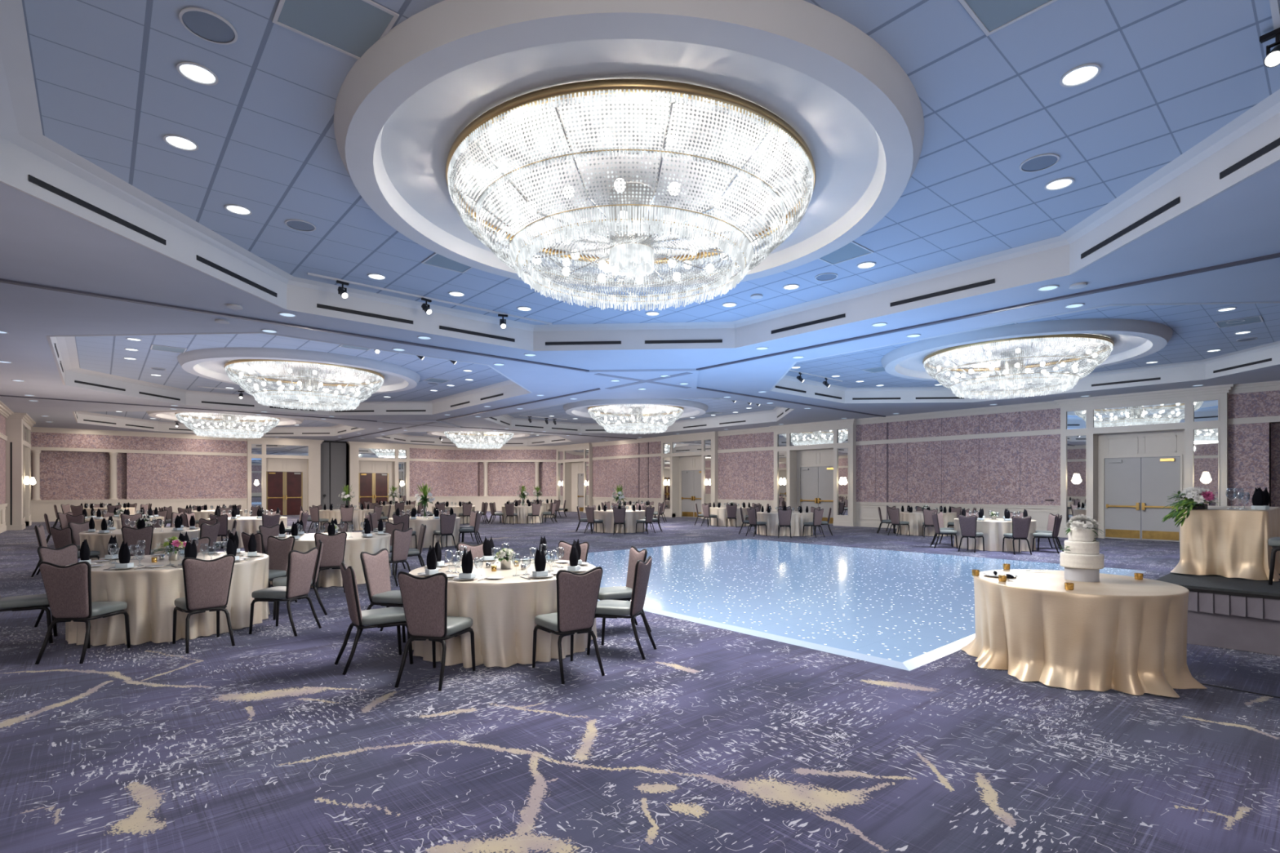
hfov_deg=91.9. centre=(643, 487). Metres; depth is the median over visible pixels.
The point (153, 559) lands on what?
cup
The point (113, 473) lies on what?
trim
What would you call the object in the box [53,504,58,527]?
banquet chair
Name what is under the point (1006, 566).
votive candle
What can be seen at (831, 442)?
trim
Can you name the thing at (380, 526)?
napkin
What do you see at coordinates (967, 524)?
banquet chair
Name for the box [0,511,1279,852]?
floor
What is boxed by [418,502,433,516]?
banquet chair
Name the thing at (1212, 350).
recessed light
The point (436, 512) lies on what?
napkin
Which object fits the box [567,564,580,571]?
box
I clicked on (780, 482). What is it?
wall sconce
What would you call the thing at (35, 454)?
trim
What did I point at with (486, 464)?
trim
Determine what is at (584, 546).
banquet chair
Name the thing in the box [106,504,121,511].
banquet chair
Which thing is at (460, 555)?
water goblet
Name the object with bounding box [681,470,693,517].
door
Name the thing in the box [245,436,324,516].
trim
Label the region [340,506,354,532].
banquet chair
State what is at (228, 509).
banquet chair
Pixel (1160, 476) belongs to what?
door
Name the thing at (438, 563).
box
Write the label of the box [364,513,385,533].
banquet chair
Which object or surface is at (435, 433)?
trim
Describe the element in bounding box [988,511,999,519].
centrepiece
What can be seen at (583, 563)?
dinner plate
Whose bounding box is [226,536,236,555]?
napkin
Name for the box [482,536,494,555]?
napkin
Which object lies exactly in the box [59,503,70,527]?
banquet chair
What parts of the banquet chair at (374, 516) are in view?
backrest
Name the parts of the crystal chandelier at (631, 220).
bulb, bulb, bulb, bulb, bulb, bulb, bulb, bulb, bulb, bulb, bulb, bulb, bulb, bulb, bulb, bulb, bulb, bulb, bulb, bulb, bulb, bulb, bulb, bulb, bulb, bulb, bulb, bulb, bulb, bulb, bulb, bulb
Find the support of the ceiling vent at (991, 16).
in the ceiling at (109, 86)
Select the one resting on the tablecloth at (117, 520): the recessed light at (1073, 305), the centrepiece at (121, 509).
the centrepiece at (121, 509)
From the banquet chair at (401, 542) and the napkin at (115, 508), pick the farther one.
the napkin at (115, 508)
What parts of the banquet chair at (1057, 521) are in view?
leg, seat, leg, backrest, frame, leg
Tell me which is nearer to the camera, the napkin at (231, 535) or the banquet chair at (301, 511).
the napkin at (231, 535)
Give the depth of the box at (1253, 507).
6.75 m
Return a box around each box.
[79,559,90,564]
[98,529,109,533]
[104,554,118,559]
[115,562,133,568]
[173,528,182,530]
[247,551,257,555]
[278,533,285,537]
[289,535,299,538]
[362,533,372,536]
[425,568,438,574]
[436,560,444,566]
[458,572,475,578]
[482,555,494,559]
[532,570,547,577]
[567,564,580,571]
[1251,505,1265,510]
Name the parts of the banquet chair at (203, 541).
frame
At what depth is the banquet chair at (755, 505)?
25.18 m
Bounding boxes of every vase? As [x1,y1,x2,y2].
[168,550,179,560]
[500,556,511,568]
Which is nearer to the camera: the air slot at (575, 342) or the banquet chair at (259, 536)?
the banquet chair at (259, 536)
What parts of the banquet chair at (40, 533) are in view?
leg, frame, backrest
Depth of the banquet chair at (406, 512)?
18.33 m
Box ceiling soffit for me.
[0,0,1279,351]
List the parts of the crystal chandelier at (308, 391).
frame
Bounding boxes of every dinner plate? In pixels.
[98,557,118,559]
[109,565,137,569]
[242,554,264,556]
[417,571,442,576]
[453,576,479,580]
[477,558,497,561]
[528,573,553,578]
[564,568,586,572]
[567,561,588,565]
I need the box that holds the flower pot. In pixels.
[1189,503,1208,509]
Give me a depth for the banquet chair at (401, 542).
10.18 m
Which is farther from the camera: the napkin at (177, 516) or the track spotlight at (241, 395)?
the track spotlight at (241, 395)
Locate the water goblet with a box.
[451,555,460,573]
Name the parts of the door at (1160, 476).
kick plate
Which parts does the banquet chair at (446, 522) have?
seat, backrest, frame, leg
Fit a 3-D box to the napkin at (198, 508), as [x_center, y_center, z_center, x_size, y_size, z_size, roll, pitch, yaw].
[-15.634,0.725,21.763,0.130,0.227,0.077,0,0,-22]
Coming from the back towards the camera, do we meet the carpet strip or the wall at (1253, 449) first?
the wall at (1253, 449)
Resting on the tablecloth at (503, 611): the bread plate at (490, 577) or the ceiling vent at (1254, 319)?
the bread plate at (490, 577)
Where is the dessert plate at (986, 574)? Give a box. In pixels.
[983,573,1017,577]
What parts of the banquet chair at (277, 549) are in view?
seat, backrest, frame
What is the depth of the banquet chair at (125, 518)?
16.15 m
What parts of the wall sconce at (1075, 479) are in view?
lamp shade, lamp shade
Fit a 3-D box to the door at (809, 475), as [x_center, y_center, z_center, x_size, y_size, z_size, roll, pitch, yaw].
[7.365,0.340,27.550,0.150,2.500,0.909,0,0,-41]
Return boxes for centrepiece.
[113,508,124,517]
[135,516,153,526]
[153,535,189,560]
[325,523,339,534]
[493,547,517,568]
[921,504,930,509]
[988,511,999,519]
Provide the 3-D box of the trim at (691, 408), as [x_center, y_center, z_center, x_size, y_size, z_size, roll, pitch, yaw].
[-0.316,-3.185,25.506,5.927,0.210,5.927,0,0,-13]
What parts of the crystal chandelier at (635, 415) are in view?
frame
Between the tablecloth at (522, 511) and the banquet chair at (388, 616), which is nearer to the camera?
the banquet chair at (388, 616)
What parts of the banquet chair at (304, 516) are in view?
seat, backrest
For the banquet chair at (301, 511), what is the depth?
18.39 m
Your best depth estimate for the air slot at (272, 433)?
33.68 m
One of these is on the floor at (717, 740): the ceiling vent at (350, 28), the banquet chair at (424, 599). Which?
the banquet chair at (424, 599)
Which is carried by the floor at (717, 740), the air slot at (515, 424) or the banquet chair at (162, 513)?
the banquet chair at (162, 513)
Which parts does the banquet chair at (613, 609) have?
leg, leg, seat, seat frame, leg, frame, backrest, leg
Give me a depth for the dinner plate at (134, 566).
6.34 m
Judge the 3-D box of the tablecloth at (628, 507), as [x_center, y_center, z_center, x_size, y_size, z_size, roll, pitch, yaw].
[-0.459,1.217,29.000,1.938,0.754,1.938,0,0,-20]
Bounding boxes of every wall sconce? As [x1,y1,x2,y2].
[23,475,31,484]
[30,477,35,484]
[778,477,782,484]
[839,476,844,484]
[1071,473,1079,484]
[1200,471,1210,484]
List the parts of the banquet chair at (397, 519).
backrest, frame, leg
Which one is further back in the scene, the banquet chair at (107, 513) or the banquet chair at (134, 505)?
the banquet chair at (134, 505)
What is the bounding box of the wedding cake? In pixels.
[1058,514,1106,582]
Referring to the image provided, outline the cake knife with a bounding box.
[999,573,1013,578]
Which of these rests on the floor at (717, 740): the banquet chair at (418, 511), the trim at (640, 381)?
the banquet chair at (418, 511)
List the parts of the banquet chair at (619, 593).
seat, backrest, frame, leg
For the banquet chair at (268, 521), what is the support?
on the floor at (717, 740)
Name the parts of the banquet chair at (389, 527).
backrest, frame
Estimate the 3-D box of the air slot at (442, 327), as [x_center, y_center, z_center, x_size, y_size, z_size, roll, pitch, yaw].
[-3.161,-2.945,11.866,1.560,0.060,0.012,0,0,-41]
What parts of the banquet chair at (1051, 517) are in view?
seat, backrest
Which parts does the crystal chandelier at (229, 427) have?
frame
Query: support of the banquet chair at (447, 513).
on the floor at (717, 740)
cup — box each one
[151,556,157,562]
[159,554,164,559]
[485,562,490,568]
[491,565,496,571]
[514,560,519,566]
[520,564,525,569]
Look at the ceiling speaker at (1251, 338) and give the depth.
13.67 m
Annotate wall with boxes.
[0,414,5,527]
[31,431,454,517]
[454,449,555,508]
[592,390,1279,530]
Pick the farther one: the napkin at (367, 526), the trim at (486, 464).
the trim at (486, 464)
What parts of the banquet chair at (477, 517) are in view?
seat, backrest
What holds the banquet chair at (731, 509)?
on the floor at (717, 740)
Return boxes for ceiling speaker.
[151,367,165,370]
[178,7,237,44]
[284,218,315,231]
[426,382,438,384]
[814,272,837,280]
[1019,153,1059,172]
[1235,337,1257,341]
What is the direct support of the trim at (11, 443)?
attached to the wall at (2, 420)
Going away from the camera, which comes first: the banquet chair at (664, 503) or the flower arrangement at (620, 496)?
the flower arrangement at (620, 496)
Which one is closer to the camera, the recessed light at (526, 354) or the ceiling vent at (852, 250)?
the ceiling vent at (852, 250)
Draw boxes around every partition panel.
[320,442,329,509]
[329,442,346,509]
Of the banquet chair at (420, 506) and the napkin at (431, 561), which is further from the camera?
the banquet chair at (420, 506)
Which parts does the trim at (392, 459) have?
mirror pane, mirror pane, mirror pane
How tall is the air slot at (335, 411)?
0.060 m
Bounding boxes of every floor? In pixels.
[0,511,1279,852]
[528,538,1145,671]
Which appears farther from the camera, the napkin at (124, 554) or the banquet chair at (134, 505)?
the banquet chair at (134, 505)
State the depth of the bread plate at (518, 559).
7.15 m
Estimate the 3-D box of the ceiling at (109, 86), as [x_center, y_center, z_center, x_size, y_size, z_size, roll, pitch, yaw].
[-0.082,-3.290,6.924,9.810,0.001,11.180,0,0,-41]
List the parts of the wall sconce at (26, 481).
lamp shade, lamp shade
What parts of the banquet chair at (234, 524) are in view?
seat, backrest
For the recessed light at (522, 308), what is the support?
in the ceiling at (109, 86)
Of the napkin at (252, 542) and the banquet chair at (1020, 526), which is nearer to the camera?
the napkin at (252, 542)
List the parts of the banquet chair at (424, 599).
leg, backrest, frame, leg, leg, seat frame, seat, leg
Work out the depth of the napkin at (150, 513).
17.21 m
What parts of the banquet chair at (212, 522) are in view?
backrest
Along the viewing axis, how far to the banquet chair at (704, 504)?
27.44 m
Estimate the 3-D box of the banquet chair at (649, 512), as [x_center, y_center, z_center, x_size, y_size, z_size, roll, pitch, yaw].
[0.078,1.141,21.722,0.593,0.930,0.446,0,0,41]
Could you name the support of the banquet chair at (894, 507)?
on the floor at (717, 740)
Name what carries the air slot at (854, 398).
attached to the trim at (1199, 370)
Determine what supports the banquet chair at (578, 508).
on the floor at (717, 740)
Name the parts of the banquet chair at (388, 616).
leg, leg, backrest, frame, seat frame, seat, leg, leg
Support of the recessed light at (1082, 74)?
in the ceiling at (109, 86)
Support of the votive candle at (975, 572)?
on the tablecloth at (1123, 633)
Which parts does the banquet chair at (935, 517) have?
backrest, frame, leg, seat, leg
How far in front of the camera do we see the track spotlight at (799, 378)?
17.54 m
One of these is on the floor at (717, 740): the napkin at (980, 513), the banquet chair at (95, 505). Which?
the banquet chair at (95, 505)
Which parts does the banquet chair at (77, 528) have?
backrest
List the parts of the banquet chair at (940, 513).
backrest, seat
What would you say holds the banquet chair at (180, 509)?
on the floor at (717, 740)
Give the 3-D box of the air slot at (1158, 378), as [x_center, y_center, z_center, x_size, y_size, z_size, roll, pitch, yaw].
[13.437,-2.945,17.264,0.012,0.060,1.550,0,0,-41]
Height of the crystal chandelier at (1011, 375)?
0.965 m
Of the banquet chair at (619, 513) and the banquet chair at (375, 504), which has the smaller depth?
the banquet chair at (619, 513)
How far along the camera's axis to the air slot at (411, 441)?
39.60 m
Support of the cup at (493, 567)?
on the tablecloth at (503, 611)
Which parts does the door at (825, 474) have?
kick plate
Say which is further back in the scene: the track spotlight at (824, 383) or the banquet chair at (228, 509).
the banquet chair at (228, 509)
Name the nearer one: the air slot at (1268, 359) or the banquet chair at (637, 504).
the air slot at (1268, 359)
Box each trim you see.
[0,253,1279,441]
[0,400,13,524]
[5,412,35,530]
[9,442,12,524]
[31,426,454,515]
[31,449,41,501]
[45,332,532,415]
[72,410,366,436]
[108,452,118,500]
[146,410,304,426]
[177,346,420,394]
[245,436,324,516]
[346,441,412,508]
[374,431,572,445]
[375,368,698,428]
[383,372,693,427]
[426,431,529,438]
[454,445,555,506]
[482,397,794,433]
[483,462,488,497]
[534,462,539,497]
[554,442,592,512]
[563,399,707,420]
[591,380,1279,527]
[605,411,1020,504]
[638,422,888,524]
[657,431,718,519]
[768,301,1279,403]
[768,418,857,526]
[880,318,1173,381]
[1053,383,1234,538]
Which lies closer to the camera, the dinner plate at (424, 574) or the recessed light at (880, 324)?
the dinner plate at (424, 574)
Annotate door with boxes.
[266,471,284,515]
[284,471,302,515]
[358,472,373,508]
[373,473,388,504]
[577,473,583,511]
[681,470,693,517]
[693,470,701,517]
[800,466,817,511]
[817,466,833,524]
[1104,457,1141,539]
[1141,456,1180,542]
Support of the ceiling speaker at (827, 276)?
attached to the ceiling at (109, 86)
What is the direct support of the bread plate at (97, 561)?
on the tablecloth at (150, 594)
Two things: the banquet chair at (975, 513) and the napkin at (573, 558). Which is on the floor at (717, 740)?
the banquet chair at (975, 513)
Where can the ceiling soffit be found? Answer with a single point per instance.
(1193, 176)
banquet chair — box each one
[0,593,57,643]
[31,524,78,577]
[34,543,77,626]
[35,561,130,664]
[44,513,51,544]
[50,526,99,559]
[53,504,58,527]
[57,511,72,529]
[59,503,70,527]
[66,514,84,524]
[67,520,89,551]
[70,505,88,517]
[93,503,104,507]
[102,510,119,517]
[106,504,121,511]
[120,513,142,528]
[120,525,154,556]
[126,502,137,513]
[135,519,162,528]
[139,503,148,515]
[145,503,151,515]
[151,510,167,526]
[158,506,170,523]
[163,506,172,527]
[164,510,190,527]
[170,511,182,527]
[172,536,210,552]
[172,554,235,653]
[177,507,199,525]
[181,513,189,527]
[183,511,195,527]
[192,505,204,510]
[199,518,217,551]
[200,522,220,551]
[208,514,237,551]
[214,519,236,548]
[217,506,232,511]
[220,511,231,517]
[227,528,239,548]
[241,532,273,586]
[248,546,321,636]
[250,506,258,516]
[256,513,280,533]
[258,524,279,554]
[264,510,280,515]
[266,535,297,602]
[272,539,327,620]
[284,511,308,534]
[286,510,307,534]
[300,506,316,530]
[307,506,328,533]
[311,505,321,528]
[314,531,346,592]
[323,521,348,533]
[334,561,413,675]
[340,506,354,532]
[359,548,405,642]
[363,506,382,529]
[364,501,370,509]
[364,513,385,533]
[368,511,385,529]
[369,502,384,521]
[371,504,380,509]
[380,505,391,521]
[385,521,405,568]
[388,528,413,586]
[392,514,417,548]
[392,524,426,577]
[393,502,404,514]
[394,571,475,691]
[399,510,411,515]
[408,501,415,508]
[416,502,422,516]
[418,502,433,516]
[432,513,456,549]
[435,503,444,511]
[438,510,449,515]
[456,542,484,561]
[457,511,482,544]
[458,502,472,524]
[459,510,479,542]
[478,502,488,523]
[479,502,487,521]
[488,502,503,524]
[489,502,502,522]
[504,502,518,524]
[527,502,541,524]
[532,566,604,684]
[542,502,557,523]
[543,502,555,522]
[547,500,560,517]
[555,500,566,517]
[558,540,589,562]
[575,506,592,532]
[584,506,604,533]
[586,505,595,528]
[586,555,657,659]
[597,546,651,631]
[604,502,610,510]
[611,502,619,509]
[613,507,626,534]
[635,502,645,510]
[635,506,655,533]
[642,505,652,529]
[645,506,662,531]
[653,502,664,523]
[653,502,666,521]
[694,503,708,524]
[701,503,717,526]
[702,502,711,524]
[725,504,737,527]
[738,506,755,534]
[745,504,761,526]
[745,507,767,537]
[748,506,759,532]
[777,508,791,537]
[778,506,791,510]
[802,508,824,537]
[810,506,821,533]
[814,507,832,535]
[876,506,895,533]
[885,506,895,531]
[887,507,910,536]
[915,506,922,511]
[922,508,937,537]
[929,512,957,548]
[932,511,954,546]
[946,508,969,536]
[951,506,961,518]
[957,514,984,552]
[965,511,978,517]
[1002,515,1031,555]
[1009,511,1023,518]
[1031,515,1063,553]
[1035,513,1061,549]
[1267,537,1279,585]
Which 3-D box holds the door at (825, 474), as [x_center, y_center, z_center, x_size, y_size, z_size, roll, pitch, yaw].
[7.976,0.340,26.856,0.150,2.500,0.909,0,0,-41]
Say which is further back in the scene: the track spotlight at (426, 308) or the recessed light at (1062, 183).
the track spotlight at (426, 308)
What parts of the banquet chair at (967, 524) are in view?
leg, backrest, frame, leg, seat, leg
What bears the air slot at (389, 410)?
attached to the trim at (66, 346)
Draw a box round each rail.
[197,386,267,393]
[306,272,551,324]
[519,414,567,419]
[789,369,843,382]
[1269,0,1279,29]
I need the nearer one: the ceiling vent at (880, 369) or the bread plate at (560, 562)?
the bread plate at (560, 562)
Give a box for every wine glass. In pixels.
[107,543,117,563]
[511,553,520,576]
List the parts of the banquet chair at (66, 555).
leg, frame, backrest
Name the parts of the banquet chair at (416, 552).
leg, seat, leg, backrest, leg, frame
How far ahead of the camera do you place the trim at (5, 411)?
22.03 m
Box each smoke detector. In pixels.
[214,319,229,324]
[226,303,242,309]
[750,293,762,299]
[1069,282,1087,288]
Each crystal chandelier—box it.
[174,412,279,438]
[224,359,384,411]
[444,78,816,311]
[444,431,514,448]
[587,404,683,434]
[922,333,1114,399]
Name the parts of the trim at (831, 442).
mirror pane, mirror pane, mirror pane, mirror pane, mirror pane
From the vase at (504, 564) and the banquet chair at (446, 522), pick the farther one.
the banquet chair at (446, 522)
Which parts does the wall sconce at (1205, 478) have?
lamp shade, lamp shade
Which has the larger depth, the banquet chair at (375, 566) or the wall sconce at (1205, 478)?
the wall sconce at (1205, 478)
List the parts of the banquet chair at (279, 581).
leg, seat, backrest, frame, leg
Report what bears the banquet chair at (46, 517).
on the floor at (717, 740)
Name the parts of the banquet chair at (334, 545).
leg, seat frame, backrest, frame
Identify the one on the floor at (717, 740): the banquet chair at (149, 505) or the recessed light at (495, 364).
the banquet chair at (149, 505)
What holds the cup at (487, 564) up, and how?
on the tablecloth at (503, 611)
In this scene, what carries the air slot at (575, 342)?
attached to the ceiling soffit
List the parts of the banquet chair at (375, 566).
leg, frame, backrest, seat, seat frame, leg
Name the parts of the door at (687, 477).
kick plate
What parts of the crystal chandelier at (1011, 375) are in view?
frame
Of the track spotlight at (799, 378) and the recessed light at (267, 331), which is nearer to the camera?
the recessed light at (267, 331)
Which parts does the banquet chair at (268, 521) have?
backrest, frame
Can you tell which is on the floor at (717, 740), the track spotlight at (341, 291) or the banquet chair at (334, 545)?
the banquet chair at (334, 545)
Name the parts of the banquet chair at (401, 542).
seat, leg, seat frame, frame, backrest, leg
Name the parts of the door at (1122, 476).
kick plate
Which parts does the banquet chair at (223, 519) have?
backrest, frame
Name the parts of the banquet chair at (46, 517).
backrest, frame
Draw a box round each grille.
[816,274,836,279]
[1237,337,1256,341]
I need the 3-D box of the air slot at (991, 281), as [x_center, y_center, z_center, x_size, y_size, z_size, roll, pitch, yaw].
[4.492,-2.945,9.386,0.012,0.060,1.550,0,0,-41]
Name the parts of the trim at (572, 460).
mirror pane, mirror pane, mirror pane, mirror pane, mirror pane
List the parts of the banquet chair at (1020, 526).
leg, seat, leg, backrest, frame, leg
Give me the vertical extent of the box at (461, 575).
0.045 m
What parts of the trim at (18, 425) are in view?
mirror pane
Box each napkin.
[80,538,90,560]
[82,508,87,516]
[88,516,94,528]
[90,507,94,515]
[96,508,101,516]
[101,518,106,530]
[107,515,113,527]
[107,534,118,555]
[113,507,119,515]
[118,541,130,563]
[123,508,129,515]
[137,517,145,528]
[140,506,144,514]
[147,508,152,515]
[154,506,158,515]
[174,516,181,528]
[176,514,182,524]
[177,531,189,549]
[184,538,197,558]
[189,515,195,526]
[196,505,201,511]
[214,509,218,515]
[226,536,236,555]
[229,531,239,548]
[231,508,236,516]
[235,506,239,515]
[248,533,256,551]
[257,507,262,516]
[279,520,284,533]
[291,521,297,536]
[296,519,303,531]
[327,521,335,535]
[330,517,337,525]
[363,517,368,528]
[364,520,370,533]
[377,519,383,531]
[410,508,415,516]
[426,545,436,569]
[434,508,439,516]
[434,540,441,561]
[461,547,473,573]
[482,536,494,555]
[534,546,546,571]
[538,536,547,555]
[568,542,578,566]
[573,538,581,559]
[908,506,912,512]
[961,508,965,515]
[978,509,982,518]
[1004,510,1010,518]
[1023,509,1027,516]
[1251,487,1264,506]
[1257,487,1270,505]
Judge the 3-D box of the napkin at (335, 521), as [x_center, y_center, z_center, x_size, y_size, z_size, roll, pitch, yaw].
[-5.723,0.666,11.442,0.077,0.227,0.130,0,0,38]
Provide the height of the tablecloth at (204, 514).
0.754 m
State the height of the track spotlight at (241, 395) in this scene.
0.281 m
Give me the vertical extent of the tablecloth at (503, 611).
0.754 m
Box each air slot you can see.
[27,174,165,244]
[74,380,125,391]
[83,419,115,424]
[125,424,154,428]
[138,391,180,400]
[168,428,192,431]
[196,255,277,297]
[201,400,254,406]
[266,432,293,434]
[269,406,316,411]
[302,432,329,434]
[316,303,413,324]
[334,410,373,412]
[386,409,426,411]
[410,440,434,442]
[439,325,515,342]
[450,401,470,407]
[480,393,502,399]
[515,424,543,428]
[545,341,621,345]
[551,427,577,431]
[585,429,615,431]
[644,339,722,343]
[683,424,706,427]
[719,420,745,424]
[771,313,845,333]
[775,385,806,392]
[814,392,841,399]
[852,397,900,399]
[889,278,995,306]
[915,396,964,399]
[1080,196,1180,258]
[1091,377,1160,386]
[1213,358,1271,373]
[1219,137,1279,179]
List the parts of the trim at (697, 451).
mirror pane, mirror pane, mirror pane, mirror pane, mirror pane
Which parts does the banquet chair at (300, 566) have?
leg, seat, leg, seat frame, leg, frame, backrest, leg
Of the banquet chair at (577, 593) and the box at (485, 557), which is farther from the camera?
the box at (485, 557)
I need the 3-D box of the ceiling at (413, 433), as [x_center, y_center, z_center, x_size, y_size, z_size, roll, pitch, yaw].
[-9.701,-3.290,36.230,9.350,0.001,10.680,0,0,-41]
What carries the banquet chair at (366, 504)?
on the floor at (717, 740)
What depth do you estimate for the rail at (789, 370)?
18.06 m
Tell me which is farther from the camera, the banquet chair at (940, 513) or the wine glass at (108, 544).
the banquet chair at (940, 513)
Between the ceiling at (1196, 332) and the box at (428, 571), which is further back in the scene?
the ceiling at (1196, 332)
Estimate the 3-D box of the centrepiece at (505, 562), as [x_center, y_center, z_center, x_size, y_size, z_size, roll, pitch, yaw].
[-1.421,0.730,6.396,0.229,0.218,0.244,0,0,25]
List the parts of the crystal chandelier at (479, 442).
frame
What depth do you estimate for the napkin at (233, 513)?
16.41 m
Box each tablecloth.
[65,551,270,646]
[79,527,199,560]
[83,506,134,516]
[84,515,164,530]
[191,510,242,527]
[207,516,287,547]
[269,532,391,587]
[319,508,373,531]
[377,504,413,521]
[388,515,460,548]
[408,558,596,668]
[431,505,475,524]
[501,505,543,523]
[520,502,554,517]
[593,509,644,533]
[620,505,653,518]
[709,506,753,526]
[756,511,813,536]
[896,511,956,536]
[953,517,1035,551]
[960,568,1207,697]
[1170,506,1279,581]
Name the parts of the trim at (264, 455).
mirror pane, mirror pane, mirror pane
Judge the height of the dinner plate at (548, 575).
0.019 m
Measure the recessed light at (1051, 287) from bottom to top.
0.011 m
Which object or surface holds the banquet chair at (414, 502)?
on the floor at (717, 740)
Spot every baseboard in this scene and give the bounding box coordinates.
[0,524,6,533]
[31,508,431,522]
[475,507,502,511]
[653,515,1060,537]
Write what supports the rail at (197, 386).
attached to the ceiling at (104, 354)
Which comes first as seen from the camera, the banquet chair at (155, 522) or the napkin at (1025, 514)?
the banquet chair at (155, 522)
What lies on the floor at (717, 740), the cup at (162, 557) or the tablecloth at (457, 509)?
the tablecloth at (457, 509)
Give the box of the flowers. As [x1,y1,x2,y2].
[1161,486,1217,527]
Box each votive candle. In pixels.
[971,569,979,576]
[998,574,1006,582]
[1002,564,1010,569]
[1064,582,1074,590]
[1133,573,1143,579]
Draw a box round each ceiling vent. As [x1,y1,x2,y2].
[150,344,186,353]
[271,0,399,59]
[338,344,370,351]
[421,253,472,273]
[422,377,451,383]
[704,411,720,414]
[818,240,874,265]
[862,366,885,373]
[958,0,1057,35]
[1214,315,1263,328]
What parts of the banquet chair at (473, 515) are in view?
seat, backrest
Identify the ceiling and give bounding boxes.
[0,161,1279,446]
[22,0,1279,324]
[75,333,509,401]
[86,411,337,426]
[401,431,549,438]
[507,398,776,423]
[785,302,1279,387]
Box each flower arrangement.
[337,484,355,505]
[387,486,399,505]
[413,484,435,517]
[516,485,528,505]
[533,485,542,500]
[611,485,626,506]
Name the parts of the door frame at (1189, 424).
mirror pane, mirror pane, mirror pane, mirror pane, mirror pane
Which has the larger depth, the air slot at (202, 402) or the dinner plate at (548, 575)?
the air slot at (202, 402)
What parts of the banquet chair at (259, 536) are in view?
backrest, frame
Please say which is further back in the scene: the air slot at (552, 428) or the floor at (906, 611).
the air slot at (552, 428)
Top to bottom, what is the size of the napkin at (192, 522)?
0.227 m
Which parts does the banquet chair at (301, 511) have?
backrest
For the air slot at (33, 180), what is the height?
0.060 m
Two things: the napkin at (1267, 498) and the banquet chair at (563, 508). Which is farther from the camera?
the banquet chair at (563, 508)
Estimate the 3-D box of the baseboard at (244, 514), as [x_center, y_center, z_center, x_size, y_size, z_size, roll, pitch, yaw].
[-20.736,1.500,35.422,20.900,0.200,0.025,0,0,-41]
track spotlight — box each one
[237,390,244,399]
[336,280,348,298]
[416,355,424,359]
[421,297,431,315]
[497,314,507,328]
[796,372,804,382]
[822,377,830,387]
[1259,27,1279,67]
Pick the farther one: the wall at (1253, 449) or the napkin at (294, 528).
the wall at (1253, 449)
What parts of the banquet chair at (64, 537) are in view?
backrest, frame, seat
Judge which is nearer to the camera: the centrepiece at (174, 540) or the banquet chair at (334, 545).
the centrepiece at (174, 540)
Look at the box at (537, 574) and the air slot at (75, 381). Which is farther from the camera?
the air slot at (75, 381)
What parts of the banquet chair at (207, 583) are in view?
leg, seat, leg, seat frame, backrest, frame, leg, leg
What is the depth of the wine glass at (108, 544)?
6.91 m
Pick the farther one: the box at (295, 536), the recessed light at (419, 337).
the recessed light at (419, 337)
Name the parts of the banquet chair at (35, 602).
seat, seat frame, leg, leg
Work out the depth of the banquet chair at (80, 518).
15.69 m
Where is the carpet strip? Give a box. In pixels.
[1186,644,1279,698]
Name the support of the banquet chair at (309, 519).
on the floor at (717, 740)
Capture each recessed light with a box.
[0,330,8,333]
[0,360,12,363]
[11,379,25,382]
[123,357,137,359]
[124,347,138,351]
[126,337,142,341]
[163,134,198,151]
[176,61,217,85]
[224,204,252,215]
[261,328,277,333]
[278,312,296,317]
[367,273,386,279]
[391,347,405,351]
[417,336,431,339]
[448,291,465,297]
[493,363,504,365]
[516,306,532,311]
[524,353,536,356]
[645,311,659,315]
[721,302,737,307]
[755,346,768,350]
[782,284,799,289]
[791,355,804,359]
[856,262,875,268]
[871,322,887,327]
[906,333,920,337]
[1036,284,1058,291]
[1044,177,1074,191]
[1059,63,1101,87]
[1064,302,1084,308]
[1145,360,1158,364]
[1206,349,1221,351]
[1217,306,1236,311]
[1234,330,1252,334]
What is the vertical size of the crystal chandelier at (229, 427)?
0.965 m
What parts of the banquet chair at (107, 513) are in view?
backrest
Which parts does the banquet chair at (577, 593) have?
leg, seat, seat frame, leg, leg, frame, backrest, leg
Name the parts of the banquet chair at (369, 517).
backrest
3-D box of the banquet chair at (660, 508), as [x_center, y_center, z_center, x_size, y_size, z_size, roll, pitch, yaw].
[0.388,1.141,22.649,0.593,0.930,0.446,0,0,-3]
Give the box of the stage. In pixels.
[1155,572,1279,656]
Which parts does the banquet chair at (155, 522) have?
backrest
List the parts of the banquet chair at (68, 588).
leg, backrest, frame, leg, leg, seat frame, seat, leg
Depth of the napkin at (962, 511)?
16.36 m
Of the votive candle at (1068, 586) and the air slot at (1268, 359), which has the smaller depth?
the votive candle at (1068, 586)
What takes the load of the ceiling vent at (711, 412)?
in the ceiling at (725, 406)
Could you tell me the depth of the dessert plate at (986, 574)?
5.88 m
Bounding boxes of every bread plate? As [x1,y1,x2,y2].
[90,564,103,567]
[91,560,109,562]
[145,564,163,568]
[446,574,457,577]
[486,576,503,579]
[515,558,528,560]
[555,560,568,563]
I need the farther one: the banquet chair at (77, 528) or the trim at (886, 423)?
the trim at (886, 423)
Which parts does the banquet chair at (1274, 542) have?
seat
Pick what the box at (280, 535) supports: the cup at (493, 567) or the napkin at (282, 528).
the napkin at (282, 528)
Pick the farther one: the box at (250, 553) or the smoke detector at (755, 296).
the smoke detector at (755, 296)
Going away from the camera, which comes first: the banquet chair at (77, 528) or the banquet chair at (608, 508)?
the banquet chair at (77, 528)

